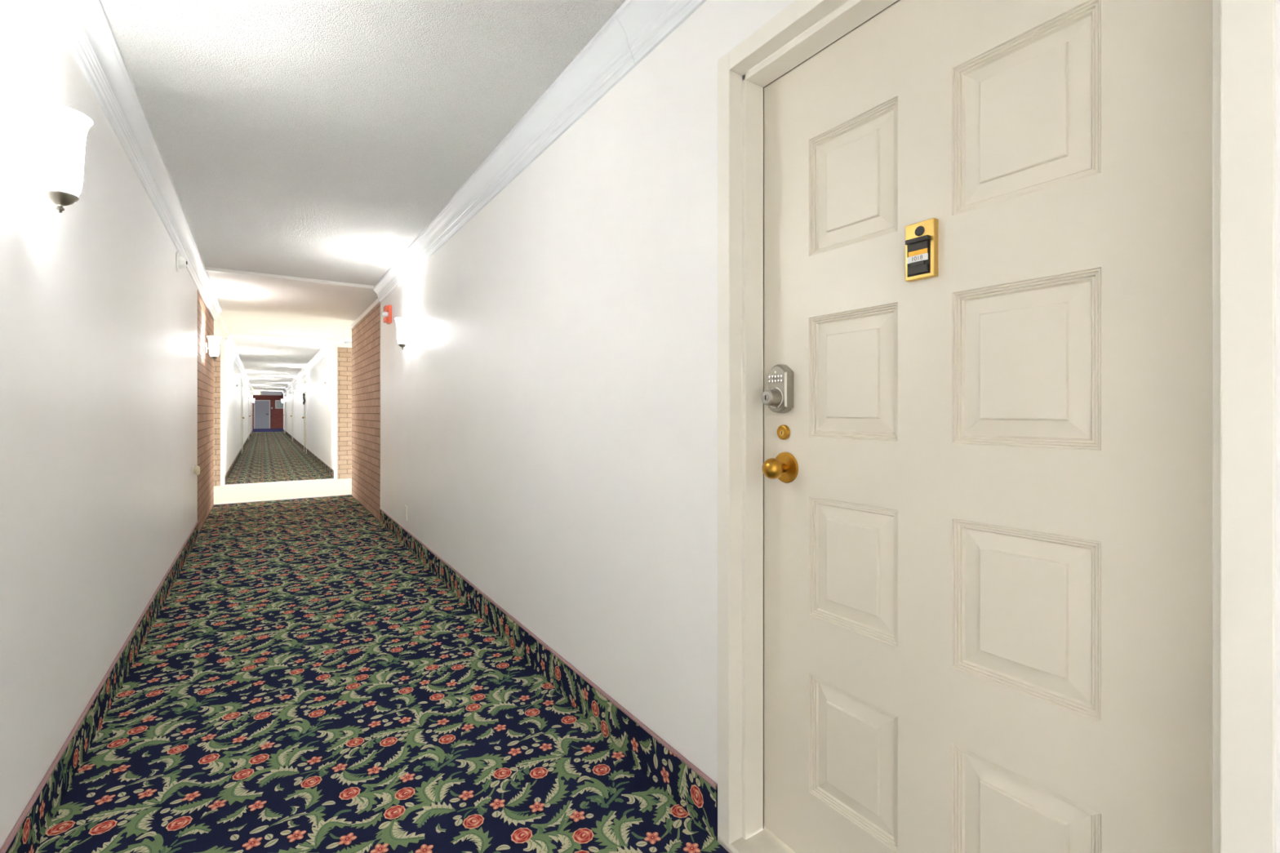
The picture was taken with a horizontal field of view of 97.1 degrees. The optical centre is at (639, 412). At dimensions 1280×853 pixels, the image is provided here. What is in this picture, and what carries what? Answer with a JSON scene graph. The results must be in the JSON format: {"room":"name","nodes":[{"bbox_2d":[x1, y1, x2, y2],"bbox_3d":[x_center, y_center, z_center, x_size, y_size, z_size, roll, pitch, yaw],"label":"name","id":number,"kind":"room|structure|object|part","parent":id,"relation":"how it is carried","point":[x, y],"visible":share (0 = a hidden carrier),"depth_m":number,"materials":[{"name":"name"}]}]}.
{"room":"apartment building hallway","nodes":[
{"label":"apartment building hallway","id":0,"kind":"room"},
{"bbox_2d":[0,0,197,849],"bbox_3d":[-1.324,-0.116,0.932,0.160,2.541,10.220,0,0,-34],"label":"wall","id":1,"kind":"structure","parent":0,"point":[99,320],"depth_m":1.82,"materials":[{"name":"paint"}]},
{"bbox_2d":[13,101,93,213],"bbox_3d":[-1.491,-0.638,1.446,0.133,0.255,0.122,0,0,-34],"label":"wall sconce","id":2,"kind":"object","parent":1,"relation":"attached to","point":[60,131],"visible":1,"depth_m":1.42,"materials":[{"name":"white glass"}]},
{"bbox_3d":[-1.540,-0.643,1.413,0.014,0.108,0.080,0,0,-34],"label":"plate","id":3,"kind":"part","parent":2,"relation":"part of","materials":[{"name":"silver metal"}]},
{"bbox_3d":[-1.529,-0.638,1.420,0.026,0.016,0.016,0,0,-34],"label":"arm","id":4,"kind":"part","parent":2,"relation":"part of","materials":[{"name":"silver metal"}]},
{"bbox_2d":[0,520,199,852],"bbox_3d":[-1.835,1.080,1.853,0.013,0.150,8.120,0,0,-34],"label":"baseboard","id":5,"kind":"structure","parent":1,"relation":"attached to","point":[26,836],"depth_m":1.88,"materials":[{"name":"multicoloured carpet"}]},
{"bbox_2d":[44,0,222,320],"bbox_3d":[-1.833,-1.220,1.914,0.083,0.152,12.420,0,0,-34],"label":"crown molding","id":6,"kind":"structure","parent":1,"relation":"attached to","point":[85,25],"depth_m":2.28,"materials":[{"name":"white wood"}]},
{"bbox_2d":[175,251,187,271],"bbox_3d":[-3.236,-1.060,3.996,0.060,0.140,0.140,0,0,-34],"label":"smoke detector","id":7,"kind":"object","parent":1,"relation":"attached to","point":[180,261],"visible":1,"depth_m":3.96,"materials":[{"name":"white plastic"}]},
{"bbox_3d":[-3.256,-1.060,3.982,0.012,0.140,0.140,0,0,-34],"label":"mounting plate","id":8,"kind":"part","parent":7,"relation":"part of","materials":[{"name":"white plastic"}]},
{"bbox_2d":[192,465,199,475],"bbox_3d":[-3.862,0.507,4.924,0.050,0.088,0.088,0,0,-34],"label":"bumper cover","id":9,"kind":"object","parent":1,"relation":"attached to","point":[196,470],"visible":1,"depth_m":4.90,"materials":[{"name":"white plastic"}]},
{"bbox_2d":[197,289,213,533],"bbox_3d":[-4.935,-0.045,5.988,0.546,2.400,2.200,0,0,-34],"label":"brick wall","id":10,"kind":"structure","parent":0,"point":[205,319],"depth_m":5.92,"materials":[{"name":"brown brick"}]},
{"bbox_2d":[204,335,221,360],"bbox_3d":[-4.434,-0.660,5.877,0.133,0.255,0.122,0,0,-34],"label":"wall sconce","id":11,"kind":"object","parent":10,"relation":"attached to","point":[214,341],"visible":1,"depth_m":5.85,"materials":[{"name":"white glass"}]},
{"bbox_3d":[-4.483,-0.665,5.844,0.014,0.108,0.080,0,0,-34],"label":"plate","id":12,"kind":"part","parent":11,"relation":"part of","materials":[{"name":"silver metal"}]},
{"bbox_2d":[213,341,220,485],"bbox_3d":[-8.486,-0.045,7.754,4.492,2.400,0.200,0,0,-34],"label":"wall","id":13,"kind":"structure","parent":0,"point":[217,362],"depth_m":8.87,"materials":[{"name":"beige brick"}]},
{"bbox_2d":[213,329,228,337],"bbox_3d":[-8.397,-1.236,7.669,4.546,0.121,0.060,0,0,-34],"label":"trim","id":14,"kind":"structure","parent":13,"relation":"attached to","point":[216,333],"depth_m":8.85,"materials":[{"name":"white wood"}]},
{"bbox_2d":[220,337,224,485],"bbox_3d":[-6.583,-0.015,8.915,0.054,2.340,0.040,0,0,-34],"label":"trim","id":15,"kind":"structure","parent":13,"relation":"attached to","point":[222,340],"depth_m":8.90,"materials":[{"name":"white"}]},
{"bbox_2d":[224,343,252,475],"bbox_3d":[-14.658,-0.116,20.912,0.160,2.541,28.939,0,0,-34],"label":"wall","id":16,"kind":"structure","parent":0,"point":[232,393],"depth_m":11.51,"materials":[{"name":"paint"}]},
{"bbox_2d":[215,313,226,333],"bbox_3d":[-5.935,-1.274,7.989,0.065,0.045,2.240,0,0,-34],"label":"trim","id":17,"kind":"structure","parent":16,"relation":"attached to","point":[219,320],"depth_m":8.05,"materials":[{"name":"white wood"}]},
{"bbox_2d":[232,373,240,386],"bbox_3d":[-8.080,-0.638,11.319,0.133,0.255,0.122,0,0,-34],"label":"wall sconce","id":18,"kind":"object","parent":16,"relation":"attached to","point":[237,376],"visible":1,"depth_m":11.29,"materials":[{"name":"white glass"}]},
{"bbox_2d":[224,430,253,484],"bbox_3d":[-14.592,1.080,20.967,0.013,0.150,28.920,0,0,-34],"label":"baseboard","id":19,"kind":"structure","parent":16,"relation":"attached to","point":[228,473],"depth_m":11.65,"materials":[{"name":"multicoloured carpet"}]},
{"bbox_2d":[224,333,253,393],"bbox_3d":[-14.556,-1.174,20.979,0.083,0.152,28.940,0,0,-34],"label":"crown molding","id":20,"kind":"structure","parent":16,"relation":"attached to","point":[229,343],"depth_m":11.99,"materials":[{"name":"white"}]},
{"bbox_2d":[240,378,244,453],"bbox_3d":[-11.411,0.110,16.249,0.084,2.090,1.020,0,0,-34],"label":"door","id":21,"kind":"structure","parent":16,"relation":"in","point":[242,380],"depth_m":15.83,"materials":[{"name":"paint"}]},
{"bbox_2d":[243,386,248,395],"bbox_3d":[-11.966,-0.638,17.141,0.133,0.255,0.122,0,0,-34],"label":"wall sconce","id":22,"kind":"object","parent":16,"relation":"attached to","point":[245,391],"visible":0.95,"depth_m":17.11,"materials":[{"name":"white glass"}]},
{"bbox_2d":[248,390,250,439],"bbox_3d":[-16.518,0.110,23.901,0.084,2.090,1.020,0,0,-34],"label":"door","id":23,"kind":"structure","parent":16,"relation":"in","point":[248,390],"depth_m":23.46,"materials":[{"name":"paint"}]},
{"bbox_3d":[-16.541,0.110,23.886,0.030,2.090,1.020,0,0,-34],"label":"frame","id":24,"kind":"part","parent":23,"relation":"part of","materials":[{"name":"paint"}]},
{"bbox_2d":[251,400,253,434],"bbox_3d":[-20.293,0.110,29.557,0.084,2.090,1.020,0,0,-34],"label":"door","id":25,"kind":"structure","parent":16,"relation":"in","point":[251,401],"depth_m":29.97,"materials":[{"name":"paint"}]},
{"bbox_3d":[-20.316,0.110,29.542,0.030,2.090,1.020,0,0,-34],"label":"frame","id":26,"kind":"part","parent":25,"relation":"part of","materials":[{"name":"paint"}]},
{"bbox_2d":[252,394,283,428],"bbox_3d":[-26.492,-0.116,40.147,6.500,2.541,0.200,0,0,-34],"label":"wall","id":27,"kind":"structure","parent":0,"point":[276,415],"depth_m":40.29,"materials":[{"name":"red paint"}]},
{"bbox_2d":[253,400,270,428],"bbox_3d":[-26.651,0.140,39.862,0.960,2.030,0.120,0,0,-34],"label":"door","id":28,"kind":"structure","parent":27,"relation":"in","point":[261,407],"depth_m":39.88,"materials":[{"name":"grey paint"}]},
{"bbox_2d":[275,400,283,408],"bbox_3d":[-25.694,-0.565,40.536,0.780,0.600,0.060,0,0,-34],"label":"window","id":29,"kind":"structure","parent":27,"relation":"in","point":[278,405],"depth_m":40.43,"materials":[{"name":"white"}]},
{"bbox_2d":[228,331,346,395],"bbox_3d":[-16.240,-1.300,24.784,6.500,0.120,37.140,0,0,-34],"label":"ceiling","id":30,"kind":"structure","parent":0,"point":[271,362],"depth_m":12.33,"materials":[{"name":"white paint"}]},
{"bbox_2d":[253,390,260,395],"bbox_3d":[-21.826,-1.121,32.201,0.340,0.242,0.100,0,0,-34],"label":"ceiling fixture","id":31,"kind":"object","parent":30,"relation":"hanging from","point":[255,393],"visible":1,"depth_m":32.16,"materials":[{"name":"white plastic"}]},
{"bbox_2d":[260,392,281,395],"bbox_3d":[-24.014,-1.177,36.452,1.527,0.145,0.100,0,0,-34],"label":"beam","id":32,"kind":"structure","parent":30,"relation":"attached to","point":[261,393],"depth_m":36.49,"materials":[{"name":"white paint"}]},
{"bbox_2d":[283,340,344,470],"bbox_3d":[-13.253,-0.116,21.849,0.160,2.541,28.939,0,0,-34],"label":"wall","id":33,"kind":"structure","parent":0,"point":[320,395],"depth_m":13.02,"materials":[{"name":"paint"}]},
{"bbox_2d":[283,395,285,432],"bbox_3d":[-19.630,0.110,31.202,0.084,2.090,1.020,0,0,-34],"label":"door","id":34,"kind":"structure","parent":33,"relation":"in","point":[284,415],"depth_m":31.55,"materials":[{"name":"paint"}]},
{"bbox_3d":[-19.607,0.110,31.217,0.030,2.090,1.020,0,0,-34],"label":"frame","id":35,"kind":"part","parent":34,"relation":"part of","materials":[{"name":"paint"}]},
{"bbox_2d":[290,389,293,439],"bbox_3d":[-14.301,0.110,23.217,0.084,2.090,1.020,0,0,-34],"label":"door","id":36,"kind":"structure","parent":33,"relation":"in","point":[291,415],"depth_m":23.53,"materials":[{"name":"paint"}]},
{"bbox_3d":[-14.278,0.110,23.232,0.030,2.090,1.020,0,0,-34],"label":"frame","id":37,"kind":"part","parent":36,"relation":"part of","materials":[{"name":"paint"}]},
{"bbox_2d":[293,390,298,397],"bbox_3d":[-11.915,-0.638,19.580,0.133,0.255,0.122,0,0,-34],"label":"wall sconce","id":38,"kind":"object","parent":33,"relation":"attached to","point":[295,391],"visible":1,"depth_m":19.54,"materials":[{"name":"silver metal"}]},
{"bbox_2d":[302,378,306,453],"bbox_3d":[-9.610,0.110,16.189,0.084,2.090,1.020,0,0,-34],"label":"door","id":39,"kind":"structure","parent":33,"relation":"in","point":[304,417],"depth_m":16.14,"materials":[{"name":"paint"}]},
{"bbox_2d":[302,393,305,404],"bbox_3d":[-9.629,-0.384,16.188,0.068,0.350,0.306,0,0,-34],"label":"decoration","id":40,"kind":"object","parent":39,"relation":"attached to","point":[304,394],"visible":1,"depth_m":16.13,"materials":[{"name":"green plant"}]},
{"bbox_3d":[-9.588,0.110,16.204,0.030,2.090,1.020,0,0,-34],"label":"frame","id":41,"kind":"part","parent":39,"relation":"part of","materials":[{"name":"paint"}]},
{"bbox_2d":[302,383,308,393],"bbox_3d":[-8.973,-0.638,15.171,0.133,0.255,0.122,0,0,-34],"label":"wall sconce","id":42,"kind":"object","parent":33,"relation":"attached to","point":[305,385],"visible":1,"depth_m":15.13,"materials":[{"name":"white glass"}]},
{"bbox_2d":[281,339,333,393],"bbox_3d":[-13.354,-1.174,21.781,0.083,0.152,28.940,0,0,-34],"label":"crown molding","id":43,"kind":"structure","parent":33,"relation":"attached to","point":[328,347],"depth_m":12.96,"materials":[{"name":"white wood"}]},
{"bbox_2d":[283,429,333,478],"bbox_3d":[-13.330,1.080,21.809,0.013,0.150,28.920,0,0,-34],"label":"baseboard","id":44,"kind":"structure","parent":33,"relation":"attached to","point":[326,468],"depth_m":12.91,"materials":[{"name":"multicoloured carpet"}]},
{"bbox_2d":[322,369,330,383],"bbox_3d":[-5.725,-0.638,10.306,0.133,0.255,0.122,0,0,-34],"label":"wall sconce","id":45,"kind":"object","parent":33,"relation":"attached to","point":[325,372],"visible":1,"depth_m":10.27,"materials":[{"name":"white glass"}]},
{"bbox_2d":[337,346,351,479],"bbox_3d":[-3.688,0.013,10.956,3.971,2.285,0.200,0,0,-34],"label":"wall","id":46,"kind":"structure","parent":0,"point":[344,354],"depth_m":9.85,"materials":[{"name":"beige brick"}]},
{"bbox_2d":[333,346,337,479],"bbox_3d":[-5.273,0.013,9.790,0.054,2.285,0.040,0,0,-34],"label":"trim","id":47,"kind":"structure","parent":46,"relation":"attached to","point":[335,348],"depth_m":9.77,"materials":[{"name":"white paint"}]},
{"bbox_2d":[344,338,351,344],"bbox_3d":[-2.389,-1.258,9.034,3.945,0.256,4.840,0,0,-34],"label":"wall","id":48,"kind":"structure","parent":0,"point":[348,341],"depth_m":9.94,"materials":[{"name":"grey paint"}]},
{"bbox_2d":[333,343,351,347],"bbox_3d":[-3.643,-1.159,10.877,3.985,0.057,0.080,0,0,-34],"label":"trim","id":49,"kind":"structure","parent":48,"relation":"on","point":[341,345],"depth_m":9.82,"materials":[{"name":"white wood"}]},
{"bbox_2d":[100,0,625,339],"bbox_3d":[-2.043,-1.344,3.061,10.000,0.124,14.760,0,0,-34],"label":"ceiling","id":50,"kind":"structure","parent":0,"point":[319,140],"depth_m":2.45,"materials":[{"name":"white paint"}]},
{"bbox_2d":[204,266,374,289],"bbox_3d":[-3.283,-1.276,5.389,1.369,0.040,0.050,0,0,-34],"label":"batten","id":51,"kind":"object","parent":50,"relation":"attached to","point":[207,268],"visible":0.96,"depth_m":5.33,"materials":[{"name":"white wood"}]},
{"bbox_2d":[351,302,380,520],"bbox_3d":[-3.147,0.001,7.061,0.546,2.308,2.400,0,0,-34],"label":"brick wall","id":52,"kind":"structure","parent":0,"point":[366,335],"depth_m":6.71,"materials":[{"name":"brown brick"}]},
{"bbox_2d":[349,297,380,329],"bbox_3d":[-3.356,-1.179,6.915,0.076,0.052,2.390,0,0,-34],"label":"trim","id":53,"kind":"structure","parent":52,"relation":"attached to","point":[376,302],"depth_m":6.69,"materials":[{"name":"white wood"}]},
{"bbox_2d":[35,428,729,852],"bbox_3d":[-12.906,1.178,19.339,10.000,0.054,49.500,0,0,-34],"label":"floor","id":54,"kind":"structure","parent":0,"point":[304,682],"depth_m":2.09,"materials":[{"name":"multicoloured carpet"}]},
{"bbox_2d":[224,478,333,485],"bbox_3d":[-5.914,1.155,9.332,1.529,0.019,0.070,0,0,-34],"label":"threshold","id":55,"kind":"object","parent":54,"relation":"on","point":[331,478],"visible":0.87,"depth_m":9.30,"materials":[{"name":"white"}]},
{"bbox_2d":[213,493,351,505],"bbox_3d":[-4.688,1.155,7.493,2.329,0.019,0.070,0,0,-34],"label":"threshold","id":56,"kind":"object","parent":54,"relation":"on","point":[345,494],"visible":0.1,"depth_m":7.46,"materials":[{"name":"white"}]},
{"bbox_2d":[717,827,795,852],"bbox_3d":[0.555,1.145,1.152,0.171,0.019,0.996,0,0,-34],"label":"threshold","id":57,"kind":"object","parent":54,"relation":"on","point":[763,842],"visible":0.56,"depth_m":1.49,"materials":[{"name":"stone"}]},
{"bbox_2d":[380,0,1279,852],"bbox_3d":[0.136,-0.116,1.786,0.160,2.541,10.020,0,0,-34],"label":"wall","id":58,"kind":"structure","parent":0,"point":[549,411],"depth_m":2.06,"materials":[{"name":"paint"}]},
{"bbox_2d":[380,302,381,508],"bbox_3d":[-2.703,-0.067,5.911,0.023,2.156,0.018,0,0,-34],"label":"trim","id":59,"kind":"structure","parent":58,"relation":"attached to","point":[380,303],"depth_m":5.90,"materials":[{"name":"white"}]},
{"bbox_2d":[381,304,391,324],"bbox_3d":[-2.434,-0.940,5.421,0.087,0.170,0.120,0,0,-34],"label":"fire alarm","id":60,"kind":"object","parent":58,"relation":"attached to","point":[387,313],"visible":1,"depth_m":5.39,"materials":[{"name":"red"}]},
{"bbox_2d":[394,317,413,350],"bbox_3d":[-1.939,-0.638,4.633,0.133,0.255,0.122,0,0,-34],"label":"wall sconce","id":61,"kind":"object","parent":58,"relation":"attached to","point":[402,323],"visible":1,"depth_m":4.60,"materials":[{"name":"white glass"}]},
{"bbox_3d":[-1.944,-0.660,4.630,0.122,0.212,0.122,0,0,-34],"label":"lamp shade","id":62,"kind":"part","parent":61,"relation":"part of","materials":[{"name":"white glass"}]},
{"bbox_3d":[-1.890,-0.643,4.666,0.014,0.108,0.080,0,0,-34],"label":"plate","id":63,"kind":"part","parent":61,"relation":"part of","materials":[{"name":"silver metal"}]},
{"bbox_2d":[404,505,407,520],"bbox_3d":[-2.010,0.863,4.850,0.008,0.120,0.072,0,0,-34],"label":"wall outlet","id":64,"kind":"object","parent":58,"relation":"attached to","point":[406,507],"visible":1,"depth_m":4.83,"materials":[{"name":"white plastic"}]},
{"bbox_2d":[373,0,706,302],"bbox_3d":[0.045,-1.220,1.704,0.083,0.152,9.985,0,0,-34],"label":"crown molding","id":65,"kind":"structure","parent":58,"relation":"attached to","point":[606,58],"depth_m":2.26,"materials":[{"name":"white wood"}]},
{"bbox_2d":[379,508,717,840],"bbox_3d":[-1.254,1.080,3.715,0.013,0.150,5.267,0,0,-34],"label":"baseboard","id":66,"kind":"structure","parent":58,"relation":"attached to","point":[696,793],"depth_m":2.09,"materials":[{"name":"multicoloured carpet"}]},
{"bbox_2d":[760,0,1212,852],"bbox_3d":[0.575,0.123,1.160,0.118,2.012,0.895,0,0,-34],"label":"door","id":67,"kind":"structure","parent":58,"relation":"in","point":[986,397],"depth_m":1.06,"materials":[{"name":"paint"}]},
{"bbox_3d":[0.339,-0.038,1.460,0.032,0.044,0.044,0,0,-34],"label":"turn knob","id":68,"kind":"part","parent":67,"relation":"part of","materials":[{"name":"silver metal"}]},
{"bbox_3d":[0.348,0.144,1.453,0.066,0.054,0.054,0,0,-34],"label":"knob","id":69,"kind":"part","parent":67,"relation":"part of","materials":[{"name":"gold metal"}]},
{"bbox_3d":[0.581,-0.333,1.166,0.016,0.116,0.062,0,0,-34],"label":"viewer plate","id":70,"kind":"part","parent":67,"relation":"part of","materials":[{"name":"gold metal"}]},
{"bbox_2d":[717,0,1275,852],"bbox_3d":[0.558,0.102,1.151,0.167,2.105,1.010,0,0,-34],"label":"door frame","id":71,"kind":"structure","parent":58,"relation":"attached to","point":[1244,31],"depth_m":0.76,"materials":[{"name":"paint"}]}
]}

